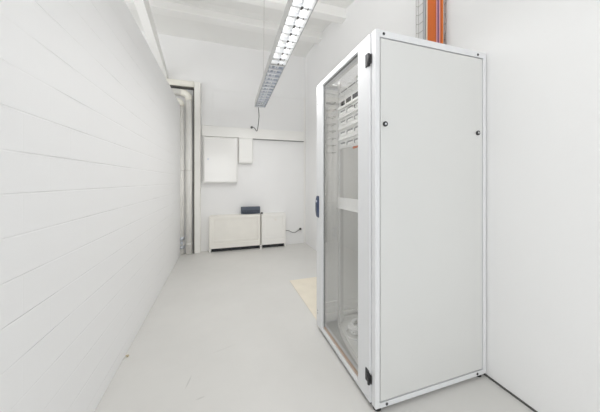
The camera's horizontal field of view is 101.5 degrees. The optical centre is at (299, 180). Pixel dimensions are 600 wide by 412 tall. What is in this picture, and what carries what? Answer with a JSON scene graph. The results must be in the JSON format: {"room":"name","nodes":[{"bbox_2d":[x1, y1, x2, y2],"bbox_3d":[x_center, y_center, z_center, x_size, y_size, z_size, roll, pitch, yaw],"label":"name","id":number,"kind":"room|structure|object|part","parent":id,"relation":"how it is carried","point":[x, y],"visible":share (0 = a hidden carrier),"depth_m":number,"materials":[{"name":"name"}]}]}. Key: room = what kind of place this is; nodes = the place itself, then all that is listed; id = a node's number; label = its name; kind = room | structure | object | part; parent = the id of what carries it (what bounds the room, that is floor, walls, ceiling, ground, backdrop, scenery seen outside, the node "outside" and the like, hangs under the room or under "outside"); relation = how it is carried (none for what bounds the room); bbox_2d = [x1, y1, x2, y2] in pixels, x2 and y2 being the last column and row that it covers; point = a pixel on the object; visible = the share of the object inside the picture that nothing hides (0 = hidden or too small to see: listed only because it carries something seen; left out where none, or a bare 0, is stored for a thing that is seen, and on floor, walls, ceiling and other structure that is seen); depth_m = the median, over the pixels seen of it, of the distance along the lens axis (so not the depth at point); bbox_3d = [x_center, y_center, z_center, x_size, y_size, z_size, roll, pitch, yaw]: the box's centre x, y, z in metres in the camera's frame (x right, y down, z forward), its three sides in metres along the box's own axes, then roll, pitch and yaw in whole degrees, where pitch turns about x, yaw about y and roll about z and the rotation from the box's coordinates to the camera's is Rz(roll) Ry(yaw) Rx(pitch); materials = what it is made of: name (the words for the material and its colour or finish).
{"room":"server room","nodes":[
{"label":"server room","id":0,"kind":"room"},
{"bbox_2d":[0,0,179,411],"bbox_3d":[-1.140,-0.015,1.295,0.115,2.450,5.565,0,0,-18],"label":"wall","id":1,"kind":"structure","parent":0,"point":[90,117],"depth_m":1.11,"materials":[{"name":"white paint"}]},
{"bbox_2d":[141,31,304,252],"bbox_3d":[-2.190,-0.620,4.132,5.068,3.660,0.150,0,0,-18],"label":"wall","id":2,"kind":"structure","parent":0,"point":[274,181],"depth_m":4.46,"materials":[{"name":"white paint"}]},
{"bbox_2d":[134,0,167,77],"bbox_3d":[-1.950,-1.970,3.180,0.100,0.640,1.810,0,0,-18],"label":"trim","id":3,"kind":"structure","parent":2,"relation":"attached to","point":[142,6],"depth_m":3.16,"materials":[{"name":"white paint"}]},
{"bbox_2d":[166,78,200,253],"bbox_3d":[-3.042,-0.224,3.718,2.852,2.868,0.114,0,0,-18],"label":"door frame","id":4,"kind":"structure","parent":2,"relation":"attached to","point":[174,83],"depth_m":4.09,"materials":[{"name":"grey"}]},
{"bbox_2d":[203,137,237,182],"bbox_3d":[-1.373,-0.359,4.247,0.563,0.785,0.132,0,0,-18],"label":"box","id":5,"kind":"object","parent":2,"relation":"attached to","point":[220,154],"visible":1,"depth_m":4.19,"materials":[{"name":"white metal"}]},
{"bbox_2d":[238,138,252,163],"bbox_3d":[-0.977,-0.540,4.394,0.252,0.454,0.095,0,0,-18],"label":"meter box","id":6,"kind":"object","parent":2,"relation":"attached to","point":[245,145],"visible":1,"depth_m":4.35,"materials":[{"name":"white plastic"}]},
{"bbox_2d":[202,125,303,141],"bbox_3d":[-0.800,-0.855,4.475,1.846,0.187,0.049,0,0,-18],"label":"duct","id":7,"kind":"object","parent":2,"relation":"attached to","point":[208,131],"visible":0.98,"depth_m":4.43,"materials":[{"name":"white plastic"}]},
{"bbox_2d":[304,98,305,242],"bbox_3d":[0.089,-0.205,4.778,0.033,2.830,0.020,0,0,-18],"label":"trim","id":8,"kind":"structure","parent":2,"relation":"attached to","point":[304,98],"depth_m":4.77,"materials":[{"name":"white plastic"}]},
{"bbox_2d":[129,0,354,56],"bbox_3d":[-1.073,-2.380,0.668,5.068,0.320,7.430,0,0,-18],"label":"ceiling","id":9,"kind":"structure","parent":0,"point":[166,25],"depth_m":3.83,"materials":[{"name":"paint"}]},
{"bbox_2d":[124,0,321,43],"bbox_3d":[-1.929,-2.374,3.323,4.768,0.132,0.150,0,0,-18],"label":"ceiling beam","id":10,"kind":"structure","parent":9,"relation":"attached to","point":[161,7],"depth_m":3.52,"materials":[{"name":"white paint"}]},
{"bbox_2d":[255,54,284,107],"bbox_3d":[-0.404,-1.679,2.973,0.150,1.178,1.380,0,0,-16],"label":"light","id":11,"kind":"object","parent":9,"relation":"hanging from","point":[272,73],"visible":0.84,"depth_m":2.80,"materials":[{"name":"grey metal"}]},
{"bbox_2d":[234,0,345,23],"bbox_3d":[-1.681,-2.216,2.555,4.768,0.148,0.125,0,0,-18],"label":"ceiling beam","id":12,"kind":"structure","parent":9,"relation":"attached to","point":[322,11],"depth_m":3.13,"materials":[{"name":"white paint"}]},
{"bbox_2d":[270,0,317,65],"bbox_3d":[-0.015,-1.654,1.641,0.150,1.130,1.380,0,0,-16],"label":"light","id":13,"kind":"object","parent":9,"relation":"hanging from","point":[297,13],"visible":1,"depth_m":1.81,"materials":[{"name":"white metal"}]},
{"bbox_2d":[94,243,533,411],"bbox_3d":[-1.073,1.270,0.668,5.068,0.120,7.430,0,0,-18],"label":"floor","id":14,"kind":"structure","parent":0,"point":[226,331],"depth_m":1.68,"materials":[{"name":"grey concrete"}]},
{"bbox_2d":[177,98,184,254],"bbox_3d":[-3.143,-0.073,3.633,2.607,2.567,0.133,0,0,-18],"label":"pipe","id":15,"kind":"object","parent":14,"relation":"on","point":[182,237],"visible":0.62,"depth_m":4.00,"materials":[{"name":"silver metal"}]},
{"bbox_2d":[209,212,285,252],"bbox_3d":[-0.914,0.886,4.381,1.333,0.648,0.157,0,0,-18],"label":"cabinet","id":16,"kind":"object","parent":14,"relation":"on","point":[227,232],"visible":0.98,"depth_m":4.31,"materials":[{"name":"white wood"}]},
{"bbox_3d":[-1.118,0.876,4.250,0.856,0.539,0.016,0,0,-18],"label":"frame","id":17,"kind":"part","parent":16,"relation":"part of","materials":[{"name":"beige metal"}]},
{"bbox_3d":[-1.136,0.596,4.322,0.834,0.011,0.132,0,0,-18],"label":"plate","id":18,"kind":"part","parent":16,"relation":"part of","materials":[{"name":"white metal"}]},
{"bbox_2d":[241,206,259,214],"bbox_3d":[-0.884,0.523,4.379,0.334,0.131,0.092,0,0,-18],"label":"radio","id":19,"kind":"object","parent":16,"relation":"on","point":[249,209],"visible":1,"depth_m":4.34,"materials":[{"name":"black plastic"}]},
{"bbox_3d":[-0.871,0.541,4.341,0.303,0.050,0.004,0,0,-18],"label":"panel","id":20,"kind":"part","parent":19,"relation":"part of","materials":[{"name":"grey plastic"}]},
{"bbox_3d":[-0.493,0.596,4.529,0.421,0.011,0.132,0,0,-18],"label":"plate","id":21,"kind":"part","parent":16,"relation":"part of","materials":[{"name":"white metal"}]},
{"bbox_3d":[-0.475,0.876,4.457,0.443,0.539,0.016,0,0,-18],"label":"frame","id":22,"kind":"part","parent":16,"relation":"part of","materials":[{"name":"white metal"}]},
{"bbox_2d":[290,277,316,319],"bbox_3d":[0.373,1.206,2.647,0.755,0.005,0.940,0,0,-18],"label":"floor mat","id":23,"kind":"object","parent":14,"relation":"on","point":[306,288],"visible":0.21,"depth_m":2.69,"materials":[{"name":"beige"}]},
{"bbox_2d":[315,29,485,411],"bbox_3d":[0.637,0.210,1.770,0.820,2.000,0.814,0,0,-18],"label":"tall cabinet","id":24,"kind":"object","parent":14,"relation":"on","point":[401,213],"depth_m":1.40,"materials":[{"name":"white metal"}]},
{"bbox_3d":[0.140,0.210,2.004,0.015,0.176,0.044,0,0,-18],"label":"handle","id":25,"kind":"part","parent":24,"relation":"part of","materials":[{"name":"blue plastic"}]},
{"bbox_3d":[0.330,0.171,1.936,0.045,1.898,0.036,0,0,-18],"label":"mounting rail","id":26,"kind":"part","parent":24,"relation":"part of","materials":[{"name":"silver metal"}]},
{"bbox_3d":[0.658,1.177,1.778,0.719,0.014,0.735,0,0,-18],"label":"panel","id":27,"kind":"part","parent":24,"relation":"part of","materials":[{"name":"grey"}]},
{"bbox_3d":[0.659,-0.782,1.779,0.718,0.009,0.735,0,0,-18],"label":"panel","id":28,"kind":"part","parent":24,"relation":"part of","materials":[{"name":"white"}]},
{"bbox_3d":[0.265,0.199,1.675,0.021,1.974,0.766,0,0,-18],"label":"door","id":29,"kind":"part","parent":24,"relation":"part of","materials":[{"name":"white"}]},
{"bbox_3d":[0.363,-0.655,1.683,0.044,0.074,0.482,0,0,-18],"label":"blanking panel","id":30,"kind":"part","parent":24,"relation":"part of","materials":[{"name":"grey metal"}]},
{"bbox_2d":[336,197,357,212],"bbox_3d":[0.602,0.170,1.772,0.486,0.088,0.533,0,0,-18],"label":"shelf","id":31,"kind":"object","parent":24,"relation":"attached to","point":[349,204],"depth_m":1.79,"materials":[{"name":"white metal"}]},
{"bbox_2d":[337,133,357,149],"bbox_3d":[0.373,-0.283,1.686,0.021,0.077,0.482,0,0,-18],"label":"bay","id":32,"kind":"object","parent":24,"relation":"attached to","point":[352,140],"visible":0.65,"depth_m":1.76,"materials":[{"name":"white metal"}]},
{"bbox_2d":[337,120,357,138],"bbox_3d":[0.373,-0.364,1.686,0.021,0.081,0.482,0,0,-18],"label":"bay","id":33,"kind":"object","parent":24,"relation":"in","point":[352,128],"visible":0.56,"depth_m":1.76,"materials":[{"name":"white"}]},
{"bbox_2d":[337,108,357,127],"bbox_3d":[0.373,-0.448,1.686,0.021,0.081,0.482,0,0,-18],"label":"bay","id":34,"kind":"object","parent":24,"relation":"in","point":[352,116],"visible":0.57,"depth_m":1.76,"materials":[{"name":"white metal"}]},
{"bbox_2d":[337,97,357,116],"bbox_3d":[0.373,-0.525,1.686,0.021,0.070,0.482,0,0,-18],"label":"bay","id":35,"kind":"object","parent":24,"relation":"in","point":[353,104],"visible":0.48,"depth_m":1.75,"materials":[{"name":"white metal"}]},
{"bbox_2d":[338,313,357,364],"bbox_3d":[0.505,1.102,1.736,0.394,0.133,0.675,0,0,-18],"label":"plastic tray","id":36,"kind":"object","parent":24,"relation":"on","point":[352,346],"depth_m":1.79,"materials":[{"name":"grey plastic"}]},
{"bbox_3d":[0.417,1.084,1.808,0.162,0.097,0.162,0,0,-18],"label":"cable coil","id":37,"kind":"part","parent":36,"relation":"part of","materials":[{"name":"grey plastic"}]},
{"bbox_2d":[339,90,357,107],"bbox_3d":[0.405,-0.589,1.697,0.056,0.054,0.482,0,0,-18],"label":"bay","id":38,"kind":"object","parent":24,"relation":"attached to","point":[354,95],"visible":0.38,"depth_m":1.78,"materials":[{"name":"white plastic"}]},
{"bbox_3d":[0.382,-0.646,1.689,0.003,0.057,0.482,0,0,-18],"label":"plate","id":39,"kind":"part","parent":24,"relation":"part of","materials":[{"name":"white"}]},
{"bbox_3d":[0.769,0.203,1.402,0.734,1.906,0.014,0,0,-18],"label":"panel","id":40,"kind":"part","parent":24,"relation":"part of","materials":[{"name":"white metal"}]},
{"bbox_2d":[305,0,599,411],"bbox_3d":[1.268,-0.620,1.423,0.150,3.660,7.130,0,0,-18],"label":"wall","id":41,"kind":"structure","parent":0,"point":[543,56],"depth_m":1.29,"materials":[{"name":"white paint"}]},
{"bbox_2d":[416,0,445,43],"bbox_3d":[1.015,-1.505,1.903,0.036,1.370,0.268,0,0,-18],"label":"cable tray","id":42,"kind":"object","parent":41,"relation":"attached to","point":[444,35],"visible":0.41,"depth_m":1.79,"materials":[{"name":"silver metal"}]},
{"bbox_2d":[423,0,425,39],"bbox_3d":[0.990,-1.504,1.942,0.026,1.425,0.026,0,0,-18],"label":"cable","id":43,"kind":"object","parent":42,"relation":"attached to","point":[424,1],"visible":0.4,"depth_m":1.94,"materials":[{"name":"grey plastic"}]},
{"bbox_2d":[426,0,427,39],"bbox_3d":[0.995,-1.504,1.919,0.015,1.425,0.015,0,0,-18],"label":"cable","id":44,"kind":"object","parent":42,"relation":"attached to","point":[426,0],"visible":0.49,"depth_m":1.92,"materials":[{"name":"beige plastic"}]},
{"bbox_2d":[428,0,428,40],"bbox_3d":[0.997,-1.504,1.905,0.009,1.425,0.009,0,0,-18],"label":"cable","id":45,"kind":"object","parent":42,"relation":"attached to","point":[428,0],"visible":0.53,"depth_m":1.90,"materials":[{"name":"orange plastic"}]},
{"bbox_2d":[429,0,429,40],"bbox_3d":[1.000,-1.504,1.896,0.009,1.425,0.009,0,0,-18],"label":"cable","id":46,"kind":"object","parent":42,"relation":"attached to","point":[429,0],"visible":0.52,"depth_m":1.89,"materials":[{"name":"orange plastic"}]},
{"bbox_2d":[430,0,430,40],"bbox_3d":[1.006,-1.504,1.878,0.009,1.425,0.009,0,0,-18],"label":"cable","id":47,"kind":"object","parent":42,"relation":"attached to","point":[430,0],"visible":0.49,"depth_m":1.88,"materials":[{"name":"orange plastic"}]},
{"bbox_2d":[431,0,432,40],"bbox_3d":[1.008,-1.504,1.869,0.009,1.425,0.009,0,0,-18],"label":"cable","id":48,"kind":"object","parent":42,"relation":"attached to","point":[431,0],"visible":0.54,"depth_m":1.87,"materials":[{"name":"orange plastic"}]},
{"bbox_2d":[433,0,433,41],"bbox_3d":[1.011,-1.504,1.860,0.009,1.425,0.009,0,0,-18],"label":"cable","id":49,"kind":"object","parent":42,"relation":"attached to","point":[433,0],"visible":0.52,"depth_m":1.86,"materials":[{"name":"orange plastic"}]},
{"bbox_2d":[434,0,434,41],"bbox_3d":[1.014,-1.504,1.851,0.009,1.425,0.009,0,0,-18],"label":"cable","id":50,"kind":"object","parent":42,"relation":"attached to","point":[434,0],"visible":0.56,"depth_m":1.85,"materials":[{"name":"orange plastic"}]},
{"bbox_2d":[435,0,435,41],"bbox_3d":[1.017,-1.504,1.843,0.009,1.425,0.009,0,0,-18],"label":"cable","id":51,"kind":"object","parent":42,"relation":"attached to","point":[435,0],"visible":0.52,"depth_m":1.84,"materials":[{"name":"orange plastic"}]},
{"bbox_2d":[436,0,437,42],"bbox_3d":[1.023,-1.504,1.830,0.010,1.425,0.010,0,0,-18],"label":"cable","id":52,"kind":"object","parent":42,"relation":"attached to","point":[436,0],"visible":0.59,"depth_m":1.82,"materials":[{"name":"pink plastic"}]},
{"bbox_2d":[438,0,438,42],"bbox_3d":[1.027,-1.504,1.818,0.011,1.425,0.011,0,0,-18],"label":"cable","id":53,"kind":"object","parent":42,"relation":"attached to","point":[438,0],"visible":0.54,"depth_m":1.81,"materials":[{"name":"purple plastic"}]},
{"bbox_2d":[439,0,439,42],"bbox_3d":[1.030,-1.504,1.806,0.010,1.425,0.010,0,0,-18],"label":"cable","id":54,"kind":"object","parent":42,"relation":"attached to","point":[439,0],"visible":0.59,"depth_m":1.80,"materials":[{"name":"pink plastic"}]},
{"bbox_2d":[440,0,441,42],"bbox_3d":[1.034,-1.504,1.795,0.011,1.425,0.011,0,0,-18],"label":"cable","id":55,"kind":"object","parent":42,"relation":"attached to","point":[440,0],"visible":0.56,"depth_m":1.79,"materials":[{"name":"orange plastic"}]},
{"bbox_2d":[442,0,442,43],"bbox_3d":[1.038,-1.504,1.782,0.011,1.425,0.011,0,0,-18],"label":"cable","id":56,"kind":"object","parent":42,"relation":"attached to","point":[442,0],"visible":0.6,"depth_m":1.78,"materials":[{"name":"orange plastic"}]},
{"bbox_2d":[483,373,536,411],"bbox_3d":[1.147,1.205,1.542,0.006,0.010,1.670,0,0,-18],"label":"baseboard","id":57,"kind":"structure","parent":41,"relation":"attached to","point":[486,375],"depth_m":1.39,"materials":[{"name":"grey"}]},
{"bbox_3d":[-3.413,-0.620,-0.087,0.150,3.660,7.130,0,0,-18],"label":"wall","id":58,"kind":"structure","parent":0,"visible":0},
{"bbox_2d":[171,88,191,254],"bbox_3d":[-3.092,-0.149,3.668,2.725,2.719,0.106,0,0,-18],"label":"pipe","id":59,"kind":"object","parent":58,"relation":"attached to","point":[181,92],"visible":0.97,"depth_m":4.02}
]}

